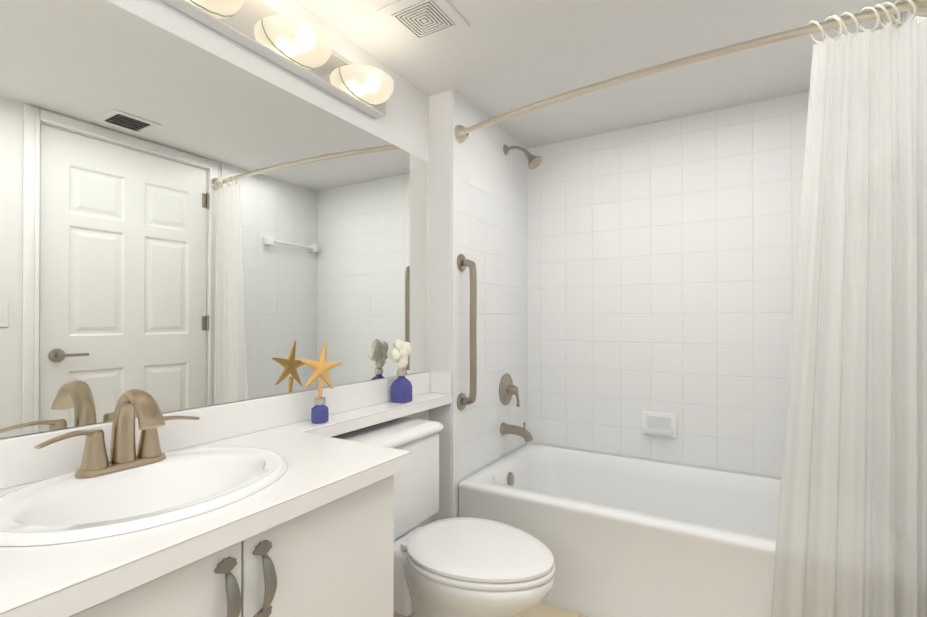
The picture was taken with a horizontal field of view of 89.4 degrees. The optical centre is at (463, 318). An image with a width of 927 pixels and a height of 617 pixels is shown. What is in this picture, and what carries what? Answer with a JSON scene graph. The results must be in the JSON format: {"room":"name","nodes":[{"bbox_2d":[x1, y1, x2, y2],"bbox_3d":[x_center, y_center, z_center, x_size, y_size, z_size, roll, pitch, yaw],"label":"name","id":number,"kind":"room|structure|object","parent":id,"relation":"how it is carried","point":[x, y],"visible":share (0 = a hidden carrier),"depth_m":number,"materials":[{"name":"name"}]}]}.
{"room":"bathroom","nodes":[
{"label":"bathroom","id":0,"kind":"room"},
{"bbox_2d":[0,0,428,526],"bbox_3d":[-0.955,0.054,0.905,0.107,2.166,2.948,0,0,31],"label":"wall","id":1,"kind":"structure","parent":0,"point":[185,224],"depth_m":1.21,"materials":[{"name":"white paint"}]},
{"bbox_2d":[161,0,393,118],"bbox_3d":[-0.572,-0.849,1.297,0.164,0.125,1.167,0,0,31],"label":"sconce","id":2,"kind":"object","parent":1,"relation":"attached to","point":[300,47],"visible":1,"depth_m":1.39,"materials":[{"name":"white glass"}]},
{"bbox_2d":[429,90,451,522],"bbox_3d":[0.092,0.062,2.545,0.220,2.166,0.942,0,0,31],"label":"wall","id":3,"kind":"structure","parent":0,"point":[440,232],"depth_m":2.11,"materials":[{"name":"white paint"}]},
{"bbox_2d":[0,371,431,478],"bbox_3d":[-0.700,0.281,1.216,0.018,0.094,2.144,0,0,31],"label":"backsplash","id":4,"kind":"structure","parent":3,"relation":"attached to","point":[18,455],"depth_m":1.27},
{"bbox_2d":[452,90,527,517],"bbox_3d":[0.166,0.061,2.445,0.008,2.166,0.838,0,0,31],"label":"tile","id":5,"kind":"structure","parent":3,"relation":"attached to","point":[489,208],"depth_m":2.37,"materials":[{"name":"white tile"}]},
{"bbox_2d":[457,254,476,409],"bbox_3d":[0.024,0.060,2.123,0.079,0.715,0.080,0,0,31],"label":"grab bar","id":6,"kind":"object","parent":5,"relation":"attached to","point":[463,263],"visible":1,"depth_m":2.10,"materials":[{"name":"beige metal"}]},
{"bbox_2d":[499,374,519,406],"bbox_3d":[0.265,0.384,2.523,0.080,0.173,0.170,0,0,31],"label":"shower valve","id":7,"kind":"object","parent":5,"relation":"attached to","point":[508,389],"visible":1,"depth_m":2.50,"materials":[{"name":"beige metal"}]},
{"bbox_2d":[500,422,532,441],"bbox_3d":[0.283,0.590,2.466,0.169,0.098,0.066,0,0,31],"label":"tub spout","id":8,"kind":"object","parent":5,"relation":"attached to","point":[524,433],"visible":1,"depth_m":2.45,"materials":[{"name":"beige metal"}]},
{"bbox_2d":[503,145,541,169],"bbox_3d":[0.316,-0.868,2.492,0.206,0.155,0.084,0,0,31],"label":"shower head","id":9,"kind":"object","parent":5,"relation":"attached to","point":[534,161],"visible":1,"depth_m":2.47},
{"bbox_2d":[454,0,926,142],"bbox_3d":[0.630,-0.858,1.704,1.559,0.112,0.144,0,0,31],"label":"curtain rod","id":10,"kind":"object","parent":5,"relation":"attached to","point":[461,132],"visible":0.96,"depth_m":1.54,"materials":[{"name":"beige metal"}]},
{"bbox_2d":[771,0,926,616],"bbox_3d":[1.107,0.104,1.370,0.379,1.999,0.091,0,0,31],"label":"shower curtain","id":11,"kind":"object","parent":10,"relation":"hanging from","point":[851,538],"visible":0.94,"depth_m":1.35,"materials":[{"name":"white fabric"}]},
{"bbox_2d":[393,601,587,616],"bbox_3d":[0.056,1.186,0.843,1.900,0.100,3.890,0,0,31],"label":"floor","id":12,"kind":"structure","parent":0,"point":[541,609],"depth_m":1.82,"materials":[{"name":"tile"}]},
{"bbox_2d":[40,463,410,616],"bbox_3d":[-0.700,0.751,0.721,0.524,0.770,1.300,0,0,31],"label":"bathroom vanity","id":13,"kind":"object","parent":12,"relation":"on","point":[333,556],"depth_m":0.89,"materials":[{"name":"white wood"}]},
{"bbox_2d":[0,391,451,616],"bbox_3d":[-0.483,0.348,1.085,0.524,0.040,2.144,0,0,31],"label":"countertop","id":14,"kind":"structure","parent":13,"relation":"on","point":[42,593],"depth_m":0.79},
{"bbox_2d":[34,389,199,477],"bbox_3d":[-0.684,0.231,0.976,0.157,0.170,0.303,0,0,31],"label":"faucet","id":15,"kind":"object","parent":14,"relation":"on","point":[140,404],"visible":1,"depth_m":0.97,"materials":[{"name":"brown metal"}]},
{"bbox_2d":[0,435,335,578],"bbox_3d":[-0.603,0.387,0.915,0.424,0.148,0.515,0,0,31],"label":"sink","id":16,"kind":"object","parent":14,"relation":"in","point":[49,518],"depth_m":0.91,"materials":[{"name":"white ceramic"}]},
{"bbox_2d":[299,341,341,423],"bbox_3d":[-0.454,0.200,1.499,0.054,0.256,0.166,0,0,31],"label":"starfish","id":17,"kind":"object","parent":14,"relation":"on","point":[321,366],"visible":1,"depth_m":1.48,"materials":[{"name":"orange"}]},
{"bbox_2d":[389,339,411,402],"bbox_3d":[-0.248,0.205,1.867,0.066,0.250,0.117,0,0,31],"label":"bottle","id":18,"kind":"object","parent":14,"relation":"on","point":[401,385],"visible":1,"depth_m":1.85,"materials":[{"name":"blue glass"}]},
{"bbox_2d":[333,417,554,616],"bbox_3d":[-0.057,0.769,1.566,0.745,0.741,0.478,0,0,31],"label":"toilet","id":19,"kind":"object","parent":12,"relation":"on","point":[465,567],"visible":0.79,"depth_m":1.49,"materials":[{"name":"white ceramic"}]},
{"bbox_2d":[458,443,780,616],"bbox_3d":[0.846,0.937,2.046,1.556,0.410,0.808,0,0,31],"label":"bathtub","id":20,"kind":"object","parent":12,"relation":"on","point":[619,536],"visible":0.58,"depth_m":1.84,"materials":[{"name":"white ceramic"}]},
{"bbox_2d":[295,0,904,148],"bbox_3d":[0.056,-1.080,0.854,1.900,0.100,3.890,0,0,31],"label":"ceiling","id":21,"kind":"structure","parent":0,"point":[495,58],"depth_m":1.81,"materials":[{"name":"white paint"}]},
{"bbox_2d":[377,0,468,45],"bbox_3d":[-0.134,-1.020,1.597,0.228,0.010,0.228,0,0,31],"label":"ceiling vent","id":22,"kind":"object","parent":21,"relation":"in","point":[418,22],"visible":1,"depth_m":1.59,"materials":[{"name":"white plastic"}]},
{"bbox_2d":[528,91,808,478],"bbox_3d":[1.127,0.061,2.416,1.672,2.166,0.100,0,0,31],"label":"tiled wall","id":23,"kind":"structure","parent":0,"point":[662,258],"depth_m":2.40,"materials":[{"name":"tile"}]},
{"bbox_2d":[641,411,676,437],"bbox_3d":[0.999,0.544,2.401,0.172,0.124,0.052,0,0,31],"label":"soap dish","id":24,"kind":"object","parent":23,"relation":"attached to","point":[661,424],"visible":1,"depth_m":2.40,"materials":[{"name":"white ceramic"}]},
{"bbox_3d":[1.553,0.057,1.597,0.100,2.166,0.866,0,0,31],"label":"wall","id":25,"kind":"structure","parent":0,"visible":0},
{"bbox_2d":[895,10,926,27],"bbox_3d":[1.525,0.057,1.655,0.008,2.166,0.795,0,0,31],"label":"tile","id":26,"kind":"structure","parent":25,"relation":"attached to","point":[906,16],"depth_m":1.51,"materials":[{"name":"white tile"}]}
]}

